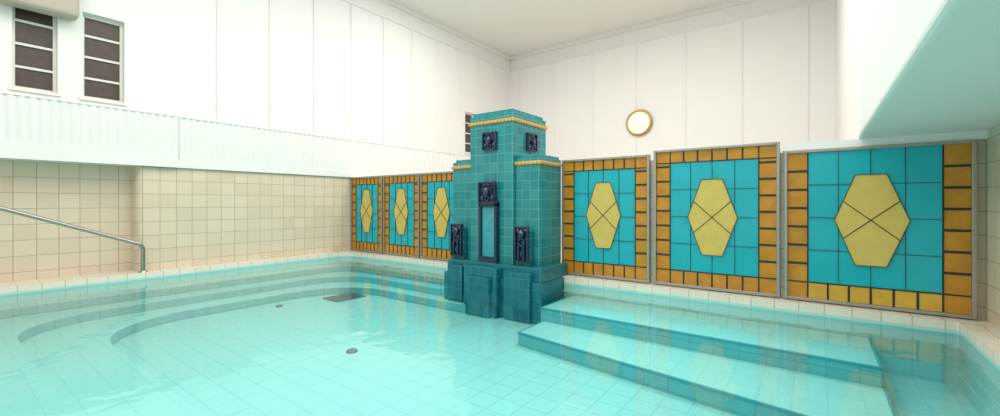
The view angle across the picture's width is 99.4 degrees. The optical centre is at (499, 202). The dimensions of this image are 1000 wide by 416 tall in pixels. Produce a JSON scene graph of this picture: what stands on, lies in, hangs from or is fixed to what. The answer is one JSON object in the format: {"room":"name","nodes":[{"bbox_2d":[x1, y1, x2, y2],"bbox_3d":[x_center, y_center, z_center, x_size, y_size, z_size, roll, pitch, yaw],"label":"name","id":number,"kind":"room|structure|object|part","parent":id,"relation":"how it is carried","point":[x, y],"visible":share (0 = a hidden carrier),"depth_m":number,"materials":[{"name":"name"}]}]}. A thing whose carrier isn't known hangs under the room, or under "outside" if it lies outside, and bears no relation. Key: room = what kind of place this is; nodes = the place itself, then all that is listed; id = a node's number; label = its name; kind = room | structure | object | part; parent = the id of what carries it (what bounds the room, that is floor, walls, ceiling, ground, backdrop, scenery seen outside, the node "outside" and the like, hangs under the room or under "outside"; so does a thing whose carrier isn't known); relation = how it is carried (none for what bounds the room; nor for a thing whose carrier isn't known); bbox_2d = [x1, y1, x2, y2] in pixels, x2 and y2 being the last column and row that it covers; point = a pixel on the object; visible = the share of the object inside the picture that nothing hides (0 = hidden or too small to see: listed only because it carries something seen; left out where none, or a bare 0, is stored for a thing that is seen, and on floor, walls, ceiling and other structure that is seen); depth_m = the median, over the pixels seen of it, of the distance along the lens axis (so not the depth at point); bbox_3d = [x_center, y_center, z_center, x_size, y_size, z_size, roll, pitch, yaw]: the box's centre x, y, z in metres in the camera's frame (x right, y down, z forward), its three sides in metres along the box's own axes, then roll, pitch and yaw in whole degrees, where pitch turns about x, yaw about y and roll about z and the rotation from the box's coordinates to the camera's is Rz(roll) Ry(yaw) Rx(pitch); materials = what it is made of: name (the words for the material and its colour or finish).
{"room":"spa","nodes":[
{"label":"spa","id":0,"kind":"room"},
{"bbox_2d":[0,160,130,282],"bbox_3d":[-6.989,0.225,4.436,0.450,1.510,4.740,0,0,37],"label":"wall","id":1,"kind":"structure","parent":0,"point":[93,197],"depth_m":5.64,"materials":[{"name":"beige tile"}]},
{"bbox_2d":[0,0,509,271],"bbox_3d":[-4.075,-1.810,7.977,0.600,5.580,13.900,0,0,37],"label":"wall","id":2,"kind":"structure","parent":0,"point":[169,46],"depth_m":7.43,"materials":[{"name":"white paint"}]},
{"bbox_2d":[8,7,60,96],"bbox_3d":[-5.780,-1.938,5.269,0.165,1.165,0.440,0,0,37],"label":"window","id":3,"kind":"structure","parent":2,"relation":"in","point":[33,33],"depth_m":5.30,"materials":[{"name":"white paint"}]},
{"bbox_3d":[-5.840,-1.955,5.314,0.015,1.130,0.380,0,0,37],"label":"pane","id":4,"kind":"part","parent":3,"relation":"part of","materials":[{"name":"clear glass"}]},
{"bbox_2d":[0,0,78,20],"bbox_3d":[-6.145,-2.830,4.481,0.250,0.980,2.420,0,0,37],"label":"trim","id":5,"kind":"structure","parent":2,"relation":"attached to","point":[63,9],"depth_m":5.20,"materials":[{"name":"beige paint"}]},
{"bbox_2d":[0,90,177,167],"bbox_3d":[-6.399,-0.925,4.285,0.076,0.790,5.202,0,0,37],"label":"trim","id":6,"kind":"structure","parent":2,"relation":"attached to","point":[32,127],"depth_m":5.52,"materials":[{"name":"white paint"}]},
{"bbox_2d":[79,14,127,105],"bbox_3d":[-5.404,-1.938,5.775,0.165,1.165,0.480,0,0,37],"label":"window","id":7,"kind":"structure","parent":2,"relation":"in","point":[102,38],"depth_m":5.81,"materials":[{"name":"white paint"}]},
{"bbox_3d":[-5.465,-1.955,5.820,0.015,1.130,0.420,0,0,37],"label":"pane","id":8,"kind":"part","parent":7,"relation":"part of","materials":[{"name":"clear glass"}]},
{"bbox_2d":[178,115,469,176],"bbox_3d":[-2.261,-0.925,9.876,0.046,0.790,8.712,0,0,37],"label":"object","id":9,"kind":"structure","parent":2,"relation":"attached to","point":[207,144],"depth_m":7.76,"materials":[{"name":"white paint"}]},
{"bbox_2d":[216,0,509,153],"bbox_3d":[-3.811,-2.960,7.780,0.060,3.280,13.900,0,0,37],"label":"trim","id":10,"kind":"structure","parent":2,"relation":"attached to","point":[393,3],"depth_m":9.46,"materials":[{"name":"white"}]},
{"bbox_2d":[464,113,472,153],"bbox_3d":[-0.873,-1.938,11.870,0.165,1.165,0.490,0,0,37],"label":"window","id":11,"kind":"structure","parent":2,"relation":"in","point":[468,116],"depth_m":11.93,"materials":[{"name":"white paint"}]},
{"bbox_3d":[-0.933,-1.955,11.915,0.015,1.130,0.430,0,0,37],"label":"pane","id":12,"kind":"part","parent":11,"relation":"part of","materials":[{"name":"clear glass"}]},
{"bbox_2d":[0,250,999,415],"bbox_3d":[-2.084,1.245,2.970,9.168,0.530,8.238,0,0,37],"label":"swimming pool","id":13,"kind":"object","parent":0,"point":[350,332],"visible":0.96,"depth_m":3.90,"materials":[{"name":"tile"}]},
{"bbox_2d":[0,206,147,272],"bbox_3d":[-6.003,0.208,5.003,0.455,1.544,2.845,0,0,37],"label":"handrail","id":14,"kind":"object","parent":13,"relation":"on","point":[5,209],"visible":1,"depth_m":5.48,"materials":[{"name":"silver metal"}]},
{"bbox_2d":[444,108,566,323],"bbox_3d":[0.098,0.115,6.040,1.690,2.770,1.190,0,0,37],"label":"fountain","id":15,"kind":"object","parent":13,"relation":"on","point":[505,262],"visible":0.98,"depth_m":5.70,"materials":[{"name":"teal tile"}]},
{"bbox_3d":[-0.393,-0.525,6.460,0.400,0.050,0.600,0,0,37],"label":"orange trim","id":16,"kind":"part","parent":15,"relation":"part of","materials":[{"name":"tile"}]},
{"bbox_3d":[-0.143,0.395,5.832,0.230,0.690,0.050,0,0,37],"label":"glazed panel","id":17,"kind":"part","parent":15,"relation":"part of","materials":[{"name":"teal glass"}]},
{"bbox_3d":[0.128,-1.115,6.198,0.790,0.050,0.900,0,0,37],"label":"orange trim","id":18,"kind":"part","parent":15,"relation":"part of","materials":[{"name":"tile"}]},
{"bbox_3d":[0.530,-0.525,5.774,0.400,0.050,0.600,0,0,37],"label":"orange trim","id":19,"kind":"part","parent":15,"relation":"part of","materials":[{"name":"tile"}]},
{"bbox_2d":[394,0,730,55],"bbox_3d":[0.266,-4.700,4.874,10.670,0.200,14.100,0,0,37],"label":"ceiling","id":20,"kind":"structure","parent":0,"point":[510,27],"depth_m":10.46,"materials":[{"name":"paint"}]},
{"bbox_2d":[510,0,835,236],"bbox_3d":[4.412,-1.710,10.452,10.670,5.780,0.200,0,0,37],"label":"wall","id":21,"kind":"structure","parent":0,"point":[774,44],"depth_m":10.15,"materials":[{"name":"white paint"}]},
{"bbox_2d":[626,109,652,135],"bbox_3d":[3.575,-2.060,10.893,0.680,0.680,0.180,0,0,37],"label":"wall lamp","id":22,"kind":"object","parent":21,"relation":"attached to","point":[639,122],"visible":1,"depth_m":10.82,"materials":[{"name":"white glass"}]},
{"bbox_3d":[3.575,-2.060,10.893,0.600,0.600,0.180,0,0,37],"label":"lamp shade","id":23,"kind":"part","parent":22,"relation":"part of","materials":[{"name":"white glass"}]},
{"bbox_2d":[510,0,826,157],"bbox_3d":[3.524,-2.565,10.950,8.050,4.070,0.060,0,0,37],"label":"trim","id":24,"kind":"structure","parent":21,"relation":"attached to","point":[731,3],"depth_m":10.29,"materials":[{"name":"white"}]},
{"bbox_2d":[651,141,984,319],"bbox_3d":[2.496,0.230,4.748,3.940,1.500,0.080,0,0,37],"label":"wall","id":25,"kind":"structure","parent":0,"point":[980,144],"depth_m":3.56,"materials":[{"name":"beige tile"}]},
{"bbox_2d":[562,154,650,282],"bbox_3d":[1.343,0.190,5.503,1.190,1.560,0.065,0,0,37],"label":"stained glass panel","id":26,"kind":"object","parent":25,"relation":"attached to","point":[606,201],"visible":0.9,"depth_m":5.44,"materials":[{"name":"teal glass"}]},
{"bbox_3d":[1.338,0.160,5.495,0.472,0.850,0.016,0,0,37],"label":"hexagon pane","id":27,"kind":"part","parent":26,"relation":"part of","materials":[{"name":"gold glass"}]},
{"bbox_3d":[1.349,0.177,5.510,0.835,1.215,0.026,0,0,37],"label":"turquoise pane","id":28,"kind":"part","parent":26,"relation":"part of","materials":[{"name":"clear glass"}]},
{"bbox_2d":[653,141,779,297],"bbox_3d":[2.371,0.170,4.739,1.270,1.600,0.065,0,0,37],"label":"stained glass panel","id":29,"kind":"object","parent":25,"relation":"attached to","point":[716,209],"visible":1,"depth_m":4.68,"materials":[{"name":"teal glass"}]},
{"bbox_3d":[2.365,0.160,4.731,0.504,0.850,0.016,0,0,37],"label":"hexagon pane","id":30,"kind":"part","parent":29,"relation":"part of","materials":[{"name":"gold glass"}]},
{"bbox_3d":[2.376,0.158,4.747,0.895,1.255,0.026,0,0,37],"label":"turquoise pane","id":31,"kind":"part","parent":29,"relation":"part of","materials":[{"name":"teal glass"}]},
{"bbox_2d":[782,139,857,151],"bbox_3d":[3.164,-0.565,4.214,0.590,0.070,0.140,0,0,37],"label":"trim","id":32,"kind":"structure","parent":25,"relation":"attached to","point":[854,142],"depth_m":4.15,"materials":[{"name":"white paint"}]},
{"bbox_2d":[784,139,976,319],"bbox_3d":[3.444,0.220,3.941,1.335,1.500,0.065,0,0,37],"label":"stained glass panel","id":33,"kind":"object","parent":25,"relation":"attached to","point":[892,226],"visible":1,"depth_m":3.87,"materials":[{"name":"teal glass"}]},
{"bbox_3d":[3.438,0.160,3.933,0.530,0.850,0.016,0,0,37],"label":"hexagon pane","id":34,"kind":"part","parent":33,"relation":"part of","materials":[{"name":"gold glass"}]},
{"bbox_3d":[3.450,0.142,3.949,0.944,1.285,0.026,0,0,37],"label":"turquoise pane","id":35,"kind":"part","parent":33,"relation":"part of","materials":[{"name":"teal glass"}]},
{"bbox_2d":[858,130,987,145],"bbox_3d":[3.730,-0.565,3.794,0.820,0.070,0.140,0,0,37],"label":"trim","id":36,"kind":"structure","parent":25,"relation":"attached to","point":[979,135],"depth_m":3.71,"materials":[{"name":"white paint"}]},
{"bbox_2d":[836,0,999,140],"bbox_3d":[3.556,-1.810,2.303,2.320,5.580,13.900,0,0,37],"label":"wall","id":37,"kind":"structure","parent":0,"point":[924,67],"depth_m":2.41,"materials":[{"name":"white paint"}]},
{"bbox_2d":[983,125,999,329],"bbox_3d":[1.739,0.190,0.177,0.300,1.580,8.320,0,0,37],"label":"wall","id":38,"kind":"structure","parent":0,"point":[992,144],"depth_m":3.40,"materials":[{"name":"beige tile"}]},
{"bbox_3d":[-1.701,0.230,7.869,3.340,1.500,0.080,0,0,37],"label":"wall","id":39,"kind":"structure","parent":0,"visible":0},
{"bbox_2d":[351,175,382,252],"bbox_3d":[-2.657,0.220,8.477,1.020,1.500,0.065,0,0,37],"label":"stained glass panel","id":40,"kind":"object","parent":39,"relation":"attached to","point":[367,191],"visible":0.85,"depth_m":8.45,"materials":[{"name":"teal glass"}]},
{"bbox_3d":[-2.663,0.160,8.469,0.405,0.850,0.016,0,0,37],"label":"hexagon pane","id":41,"kind":"part","parent":40,"relation":"part of","materials":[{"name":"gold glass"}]},
{"bbox_3d":[-2.651,0.207,8.485,0.707,1.155,0.026,0,0,37],"label":"turquoise pane","id":42,"kind":"part","parent":40,"relation":"part of","materials":[{"name":"teal glass"}]},
{"bbox_2d":[383,173,419,257],"bbox_3d":[-1.823,0.220,7.856,1.000,1.500,0.065,0,0,37],"label":"stained glass panel","id":43,"kind":"object","parent":39,"relation":"attached to","point":[401,192],"visible":0.91,"depth_m":7.83,"materials":[{"name":"teal glass"}]},
{"bbox_3d":[-1.828,0.160,7.849,0.397,0.850,0.016,0,0,37],"label":"hexagon pane","id":44,"kind":"part","parent":43,"relation":"part of","materials":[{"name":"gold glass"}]},
{"bbox_3d":[-1.817,0.207,7.864,0.692,1.155,0.026,0,0,37],"label":"turquoise pane","id":45,"kind":"part","parent":43,"relation":"part of","materials":[{"name":"teal glass"}]},
{"bbox_2d":[420,171,452,260],"bbox_3d":[-0.992,0.220,7.239,1.010,1.500,0.065,0,0,37],"label":"stained glass panel","id":46,"kind":"object","parent":39,"relation":"attached to","point":[436,188],"visible":0.62,"depth_m":7.30,"materials":[{"name":"teal glass"}]},
{"bbox_3d":[-0.986,0.207,7.247,0.700,1.155,0.026,0,0,37],"label":"turquoise pane","id":47,"kind":"part","parent":46,"relation":"part of","materials":[{"name":"teal glass"}]},
{"bbox_3d":[-0.998,0.160,7.231,0.401,0.850,0.016,0,0,37],"label":"hexagon pane","id":48,"kind":"part","parent":46,"relation":"part of","materials":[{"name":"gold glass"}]}
]}

